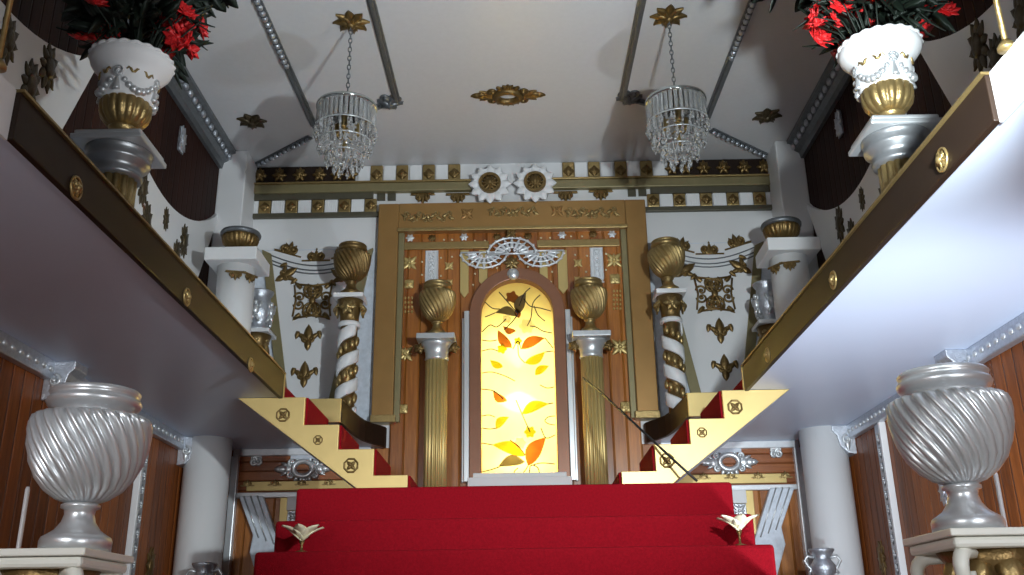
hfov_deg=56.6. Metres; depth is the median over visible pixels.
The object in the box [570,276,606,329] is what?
urn
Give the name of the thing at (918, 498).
wall
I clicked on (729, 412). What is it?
staircase
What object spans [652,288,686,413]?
twisted column
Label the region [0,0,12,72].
brass rod
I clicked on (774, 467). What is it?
panel
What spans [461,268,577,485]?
window
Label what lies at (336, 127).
socket
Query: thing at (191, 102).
trim
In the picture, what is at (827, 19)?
bouquet
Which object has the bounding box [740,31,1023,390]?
fascia board
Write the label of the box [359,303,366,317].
flower
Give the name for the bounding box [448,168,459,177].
flower
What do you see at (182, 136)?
wall plaque
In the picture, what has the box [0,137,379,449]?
balcony underside
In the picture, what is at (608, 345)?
flower
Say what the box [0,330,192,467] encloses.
crown molding
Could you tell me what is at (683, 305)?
flower
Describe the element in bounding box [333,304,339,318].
flower
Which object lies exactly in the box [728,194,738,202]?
flower
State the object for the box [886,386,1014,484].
bowl
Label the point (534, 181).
flower
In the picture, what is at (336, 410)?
fascia board
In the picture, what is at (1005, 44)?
socket
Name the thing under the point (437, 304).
bowl
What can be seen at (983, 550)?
pedestal
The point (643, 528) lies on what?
carpeted staircase
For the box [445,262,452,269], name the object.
flower
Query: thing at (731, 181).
frieze
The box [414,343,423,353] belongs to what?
flower
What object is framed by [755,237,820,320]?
pedestal
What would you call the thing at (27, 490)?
pole
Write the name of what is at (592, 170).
flower
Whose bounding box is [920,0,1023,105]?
board
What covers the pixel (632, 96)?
boss
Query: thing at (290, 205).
flower
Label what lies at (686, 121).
socket
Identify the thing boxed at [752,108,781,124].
rosette
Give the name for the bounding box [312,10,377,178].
chandelier
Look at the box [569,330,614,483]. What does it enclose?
fluted column
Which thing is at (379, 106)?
trim
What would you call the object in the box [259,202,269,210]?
flower
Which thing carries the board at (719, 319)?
attached to the panel at (655, 281)
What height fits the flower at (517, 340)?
0.063 m
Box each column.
[172,435,232,574]
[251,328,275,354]
[333,292,366,412]
[414,332,459,486]
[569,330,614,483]
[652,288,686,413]
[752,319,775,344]
[798,425,864,574]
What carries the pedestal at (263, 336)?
on the balcony underside at (68, 292)
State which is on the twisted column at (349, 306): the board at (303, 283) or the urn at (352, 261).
the urn at (352, 261)
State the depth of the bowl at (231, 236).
7.02 m
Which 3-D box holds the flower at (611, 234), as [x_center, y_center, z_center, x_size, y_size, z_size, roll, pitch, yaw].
[0.847,-0.456,8.036,0.076,0.067,0.020,-1,-20,0]
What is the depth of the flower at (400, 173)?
8.24 m
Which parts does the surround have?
moulding, rail, rail, moulding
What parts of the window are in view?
trim, glass, glass, glass, glass, glass, glass, glass, glass, glass pane, sill, glass, glass, glass, glass, glass, glass, trim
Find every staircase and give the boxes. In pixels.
[238,387,417,487]
[253,482,776,574]
[612,380,788,483]
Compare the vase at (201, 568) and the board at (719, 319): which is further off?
the board at (719, 319)
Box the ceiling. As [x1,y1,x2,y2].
[184,0,838,167]
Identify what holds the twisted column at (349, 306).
on the balcony underside at (68, 292)
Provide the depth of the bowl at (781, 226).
6.99 m
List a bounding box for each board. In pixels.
[0,0,93,128]
[0,73,285,398]
[134,172,217,276]
[262,241,373,398]
[310,398,386,447]
[644,392,717,443]
[660,234,763,392]
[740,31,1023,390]
[807,113,906,259]
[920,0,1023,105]
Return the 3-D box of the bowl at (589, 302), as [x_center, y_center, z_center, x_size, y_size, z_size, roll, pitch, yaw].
[0.619,0.137,7.621,0.300,0.246,0.300,-1,-20,0]
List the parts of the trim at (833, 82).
egg moulding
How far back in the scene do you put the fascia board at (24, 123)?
3.47 m
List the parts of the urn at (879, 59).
stem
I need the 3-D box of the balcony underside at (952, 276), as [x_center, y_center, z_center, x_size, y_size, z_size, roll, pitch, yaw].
[1.713,-0.451,3.040,1.420,0.130,9.450,-1,-20,0]
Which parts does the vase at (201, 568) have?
handle, handle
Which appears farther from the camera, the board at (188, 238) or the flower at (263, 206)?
the flower at (263, 206)
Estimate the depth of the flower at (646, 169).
8.23 m
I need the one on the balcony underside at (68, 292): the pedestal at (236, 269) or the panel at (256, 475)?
the pedestal at (236, 269)
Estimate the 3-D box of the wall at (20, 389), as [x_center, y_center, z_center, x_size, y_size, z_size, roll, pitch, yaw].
[-2.533,-0.143,2.954,0.120,5.350,9.800,-1,-20,0]
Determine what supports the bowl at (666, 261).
on the urn at (666, 257)
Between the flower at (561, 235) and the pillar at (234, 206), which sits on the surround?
the flower at (561, 235)
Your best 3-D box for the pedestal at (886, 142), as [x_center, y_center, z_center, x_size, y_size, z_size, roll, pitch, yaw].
[1.583,-0.449,3.865,0.290,0.430,0.290,-1,-20,0]
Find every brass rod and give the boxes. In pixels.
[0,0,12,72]
[993,0,1013,54]
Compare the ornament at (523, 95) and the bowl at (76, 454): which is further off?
the ornament at (523, 95)
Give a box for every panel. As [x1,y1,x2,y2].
[222,447,371,574]
[255,248,376,421]
[648,242,770,416]
[659,440,812,574]
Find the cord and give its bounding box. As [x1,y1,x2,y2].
[582,377,697,481]
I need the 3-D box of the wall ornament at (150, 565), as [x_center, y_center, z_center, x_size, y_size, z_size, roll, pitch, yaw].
[-2.412,1.861,6.348,0.035,0.245,0.158,-1,-20,0]
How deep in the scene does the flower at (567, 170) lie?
8.23 m
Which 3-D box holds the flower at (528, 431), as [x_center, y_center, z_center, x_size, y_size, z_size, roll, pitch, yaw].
[0.142,1.140,7.492,0.096,0.085,0.005,-1,-20,0]
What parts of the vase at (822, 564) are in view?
handle, handle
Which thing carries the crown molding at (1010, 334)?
attached to the wall at (918, 498)
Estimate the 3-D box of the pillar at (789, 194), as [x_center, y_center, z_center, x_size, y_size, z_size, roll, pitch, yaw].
[2.342,-0.076,7.747,0.230,2.350,0.330,-1,-20,0]
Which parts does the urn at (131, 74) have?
stem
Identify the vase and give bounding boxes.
[185,562,222,574]
[251,288,275,327]
[750,279,775,319]
[803,548,841,574]
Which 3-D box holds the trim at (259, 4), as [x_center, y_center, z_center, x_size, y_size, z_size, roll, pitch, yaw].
[-1.626,-1.713,6.446,0.056,0.048,2.520,-1,-20,1]
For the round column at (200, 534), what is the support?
on the floor
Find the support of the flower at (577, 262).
on the surround
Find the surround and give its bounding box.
[370,200,660,486]
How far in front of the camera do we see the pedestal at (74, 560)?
2.74 m
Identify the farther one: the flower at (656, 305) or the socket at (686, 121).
the flower at (656, 305)
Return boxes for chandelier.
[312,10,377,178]
[645,4,710,172]
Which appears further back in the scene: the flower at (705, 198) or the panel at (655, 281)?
the flower at (705, 198)
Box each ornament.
[145,547,155,574]
[471,84,545,105]
[877,541,886,574]
[938,484,946,505]
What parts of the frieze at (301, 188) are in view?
rail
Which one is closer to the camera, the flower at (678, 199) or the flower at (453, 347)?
the flower at (453, 347)
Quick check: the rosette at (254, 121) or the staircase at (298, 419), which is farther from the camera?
the rosette at (254, 121)
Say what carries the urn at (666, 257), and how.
on the twisted column at (670, 302)
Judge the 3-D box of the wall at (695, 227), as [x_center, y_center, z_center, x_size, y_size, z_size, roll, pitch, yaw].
[0.031,1.447,7.452,5.200,5.350,0.100,-1,-20,0]
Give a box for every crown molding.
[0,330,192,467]
[831,313,1023,456]
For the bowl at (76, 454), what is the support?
on the urn at (90, 443)
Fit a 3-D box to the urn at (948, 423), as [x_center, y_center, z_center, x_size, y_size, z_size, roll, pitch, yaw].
[1.394,0.513,2.988,0.372,0.505,0.372,-1,-20,0]
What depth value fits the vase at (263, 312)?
7.31 m
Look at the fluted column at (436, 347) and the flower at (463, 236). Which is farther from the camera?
the flower at (463, 236)
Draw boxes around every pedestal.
[0,547,133,574]
[70,128,166,206]
[204,246,269,333]
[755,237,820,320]
[848,114,941,192]
[902,527,1023,574]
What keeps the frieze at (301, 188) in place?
attached to the wall at (695, 227)
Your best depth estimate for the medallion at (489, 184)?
8.09 m
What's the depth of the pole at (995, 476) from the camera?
3.28 m
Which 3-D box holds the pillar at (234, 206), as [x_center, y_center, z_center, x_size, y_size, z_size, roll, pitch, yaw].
[-2.327,0.003,7.775,0.230,2.350,0.330,-1,-20,0]
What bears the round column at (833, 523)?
on the floor
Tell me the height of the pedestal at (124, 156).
0.430 m
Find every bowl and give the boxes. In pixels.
[25,406,152,503]
[89,41,173,107]
[220,226,260,246]
[333,248,370,281]
[419,287,455,321]
[570,285,606,319]
[647,244,684,278]
[760,216,801,238]
[838,27,922,94]
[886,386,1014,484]
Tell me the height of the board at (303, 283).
1.634 m
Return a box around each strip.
[122,453,148,574]
[874,421,907,574]
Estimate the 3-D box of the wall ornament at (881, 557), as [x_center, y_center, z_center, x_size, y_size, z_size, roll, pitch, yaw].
[2.475,1.814,6.371,0.032,0.223,0.144,-1,-20,0]
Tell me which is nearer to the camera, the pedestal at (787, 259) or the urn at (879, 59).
the urn at (879, 59)
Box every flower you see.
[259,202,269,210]
[282,523,323,551]
[286,201,295,210]
[313,201,322,210]
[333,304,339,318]
[339,200,349,209]
[339,300,355,313]
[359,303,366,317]
[365,200,375,209]
[371,169,381,179]
[396,169,407,178]
[406,234,413,241]
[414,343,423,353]
[423,168,433,177]
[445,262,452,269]
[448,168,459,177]
[449,342,459,353]
[460,233,467,240]
[479,172,500,192]
[498,344,506,353]
[503,315,510,322]
[506,291,518,302]
[514,337,521,344]
[524,171,545,191]
[524,427,535,436]
[558,232,565,238]
[563,166,573,175]
[569,341,578,351]
[574,259,581,266]
[588,166,599,175]
[603,340,614,350]
[608,231,615,237]
[615,165,626,174]
[641,164,651,174]
[648,195,658,204]
[653,299,659,314]
[663,296,679,309]
[674,195,684,203]
[680,299,686,313]
[701,194,711,203]
[716,513,758,544]
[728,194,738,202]
[755,193,764,202]
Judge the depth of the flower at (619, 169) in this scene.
8.23 m
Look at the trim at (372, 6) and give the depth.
6.61 m
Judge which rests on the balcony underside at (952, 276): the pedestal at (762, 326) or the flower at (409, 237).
the pedestal at (762, 326)
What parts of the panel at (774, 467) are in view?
rail, cross rail, upright rail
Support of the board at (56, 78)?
attached to the wall at (20, 389)
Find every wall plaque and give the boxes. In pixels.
[177,125,186,154]
[834,109,843,138]
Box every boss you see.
[377,94,403,109]
[616,90,642,104]
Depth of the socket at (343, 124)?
6.00 m
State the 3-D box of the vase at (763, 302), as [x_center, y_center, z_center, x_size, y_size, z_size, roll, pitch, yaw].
[1.983,0.124,7.350,0.263,0.325,0.263,-1,-20,0]
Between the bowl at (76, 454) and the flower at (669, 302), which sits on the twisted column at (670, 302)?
the flower at (669, 302)
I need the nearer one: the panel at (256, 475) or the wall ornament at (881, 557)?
the wall ornament at (881, 557)
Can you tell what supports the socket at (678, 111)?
attached to the chandelier at (676, 102)
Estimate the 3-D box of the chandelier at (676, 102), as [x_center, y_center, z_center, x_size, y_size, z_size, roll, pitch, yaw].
[1.052,-1.278,6.150,0.409,1.140,0.411,-1,-20,0]
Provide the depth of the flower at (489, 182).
8.08 m
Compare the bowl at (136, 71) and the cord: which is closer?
the bowl at (136, 71)
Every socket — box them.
[0,58,6,72]
[334,113,339,136]
[341,104,346,128]
[354,113,359,136]
[662,108,668,131]
[676,98,681,122]
[683,107,688,130]
[997,38,1013,54]
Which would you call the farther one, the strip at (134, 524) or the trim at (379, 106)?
the trim at (379, 106)
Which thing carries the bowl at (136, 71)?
on the urn at (131, 74)
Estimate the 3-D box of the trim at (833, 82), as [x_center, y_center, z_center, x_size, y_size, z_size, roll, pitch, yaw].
[2.329,-2.554,4.102,0.130,0.170,9.030,-1,-20,0]
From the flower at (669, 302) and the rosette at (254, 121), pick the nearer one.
the flower at (669, 302)
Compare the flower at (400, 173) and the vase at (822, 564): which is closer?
the vase at (822, 564)
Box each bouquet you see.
[56,0,238,89]
[751,0,960,67]
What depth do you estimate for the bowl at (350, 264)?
7.37 m
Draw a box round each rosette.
[236,114,266,129]
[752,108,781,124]
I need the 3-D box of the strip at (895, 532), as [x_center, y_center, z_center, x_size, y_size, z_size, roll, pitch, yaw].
[2.462,2.209,5.865,0.047,2.770,0.135,-1,-20,0]
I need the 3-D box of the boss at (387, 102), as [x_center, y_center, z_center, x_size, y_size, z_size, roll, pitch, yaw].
[-0.935,-1.409,7.301,0.204,0.075,0.201,-1,-20,0]
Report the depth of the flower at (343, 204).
8.15 m
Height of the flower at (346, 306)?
0.114 m
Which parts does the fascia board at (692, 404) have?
plate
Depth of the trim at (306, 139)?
7.98 m
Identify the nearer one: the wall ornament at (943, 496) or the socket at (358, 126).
the wall ornament at (943, 496)
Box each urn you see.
[25,382,152,551]
[88,37,175,129]
[333,241,370,291]
[419,279,455,332]
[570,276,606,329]
[647,237,684,287]
[836,23,923,116]
[886,362,1014,531]
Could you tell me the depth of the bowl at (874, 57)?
3.94 m
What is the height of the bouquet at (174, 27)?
1.051 m
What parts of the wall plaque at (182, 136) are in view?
plate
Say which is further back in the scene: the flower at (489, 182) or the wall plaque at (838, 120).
the flower at (489, 182)
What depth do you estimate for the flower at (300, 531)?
4.47 m
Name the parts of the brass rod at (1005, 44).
rod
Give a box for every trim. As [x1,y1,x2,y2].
[127,19,235,168]
[253,0,315,128]
[255,135,312,166]
[330,103,381,124]
[367,0,399,102]
[619,0,645,98]
[637,98,688,119]
[707,0,756,118]
[709,128,767,157]
[787,10,883,157]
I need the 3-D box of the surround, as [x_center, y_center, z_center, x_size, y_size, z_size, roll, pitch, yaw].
[0.017,0.553,7.654,2.274,2.708,0.130,-1,-20,0]
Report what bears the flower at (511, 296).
on the window
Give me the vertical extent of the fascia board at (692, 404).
0.165 m
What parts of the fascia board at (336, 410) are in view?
plate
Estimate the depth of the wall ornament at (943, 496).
5.42 m
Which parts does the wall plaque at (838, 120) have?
plate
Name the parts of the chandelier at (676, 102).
chain, stem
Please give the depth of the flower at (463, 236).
8.04 m
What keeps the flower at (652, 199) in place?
on the frieze at (731, 181)
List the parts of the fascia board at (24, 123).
plate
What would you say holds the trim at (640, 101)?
attached to the ceiling
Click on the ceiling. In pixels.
(442, 53)
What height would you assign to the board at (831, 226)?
1.800 m
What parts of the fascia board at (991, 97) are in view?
plate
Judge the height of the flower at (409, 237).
0.067 m
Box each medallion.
[469,165,510,203]
[514,163,555,202]
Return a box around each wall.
[0,0,218,574]
[222,161,805,574]
[804,0,1023,574]
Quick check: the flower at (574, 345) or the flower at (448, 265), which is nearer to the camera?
the flower at (574, 345)
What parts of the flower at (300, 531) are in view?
stem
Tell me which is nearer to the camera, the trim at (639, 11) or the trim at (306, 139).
the trim at (639, 11)
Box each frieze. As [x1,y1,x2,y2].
[252,164,470,219]
[552,159,771,212]
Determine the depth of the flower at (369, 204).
8.15 m
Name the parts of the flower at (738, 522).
stem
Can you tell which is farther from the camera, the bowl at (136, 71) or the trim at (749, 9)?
the trim at (749, 9)
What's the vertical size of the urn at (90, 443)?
0.505 m
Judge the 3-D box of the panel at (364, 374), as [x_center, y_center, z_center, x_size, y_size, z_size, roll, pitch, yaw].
[-1.760,0.416,7.787,1.310,1.565,0.012,-1,-20,0]
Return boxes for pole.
[16,487,29,547]
[993,472,1007,526]
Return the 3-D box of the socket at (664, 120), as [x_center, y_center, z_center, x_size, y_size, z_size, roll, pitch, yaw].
[0.990,-1.091,6.123,0.040,0.180,0.039,-1,-20,0]
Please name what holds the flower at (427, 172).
on the frieze at (301, 188)
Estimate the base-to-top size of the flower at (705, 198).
0.090 m
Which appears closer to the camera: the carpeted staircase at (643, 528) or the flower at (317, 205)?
the carpeted staircase at (643, 528)
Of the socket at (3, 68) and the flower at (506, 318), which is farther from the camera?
the flower at (506, 318)
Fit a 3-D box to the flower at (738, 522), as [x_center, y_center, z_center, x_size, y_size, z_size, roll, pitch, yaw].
[1.071,1.148,4.485,0.184,0.141,0.209,-1,-20,0]
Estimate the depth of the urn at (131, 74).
3.95 m
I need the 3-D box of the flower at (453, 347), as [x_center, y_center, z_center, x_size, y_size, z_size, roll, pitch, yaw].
[-0.455,0.471,7.475,0.091,0.096,0.033,-1,-20,0]
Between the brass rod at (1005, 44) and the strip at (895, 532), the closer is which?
the brass rod at (1005, 44)
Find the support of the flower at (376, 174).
on the frieze at (301, 188)
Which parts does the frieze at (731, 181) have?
rail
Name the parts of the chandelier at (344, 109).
stem, chain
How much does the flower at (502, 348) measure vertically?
0.079 m
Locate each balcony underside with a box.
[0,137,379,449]
[650,101,1023,442]
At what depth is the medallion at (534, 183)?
8.08 m
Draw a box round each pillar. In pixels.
[207,151,256,294]
[766,141,818,279]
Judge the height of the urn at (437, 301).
0.460 m
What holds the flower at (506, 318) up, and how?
on the window
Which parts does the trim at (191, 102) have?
egg moulding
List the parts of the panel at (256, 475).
upright rail, cross rail, rail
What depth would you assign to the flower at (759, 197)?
8.13 m

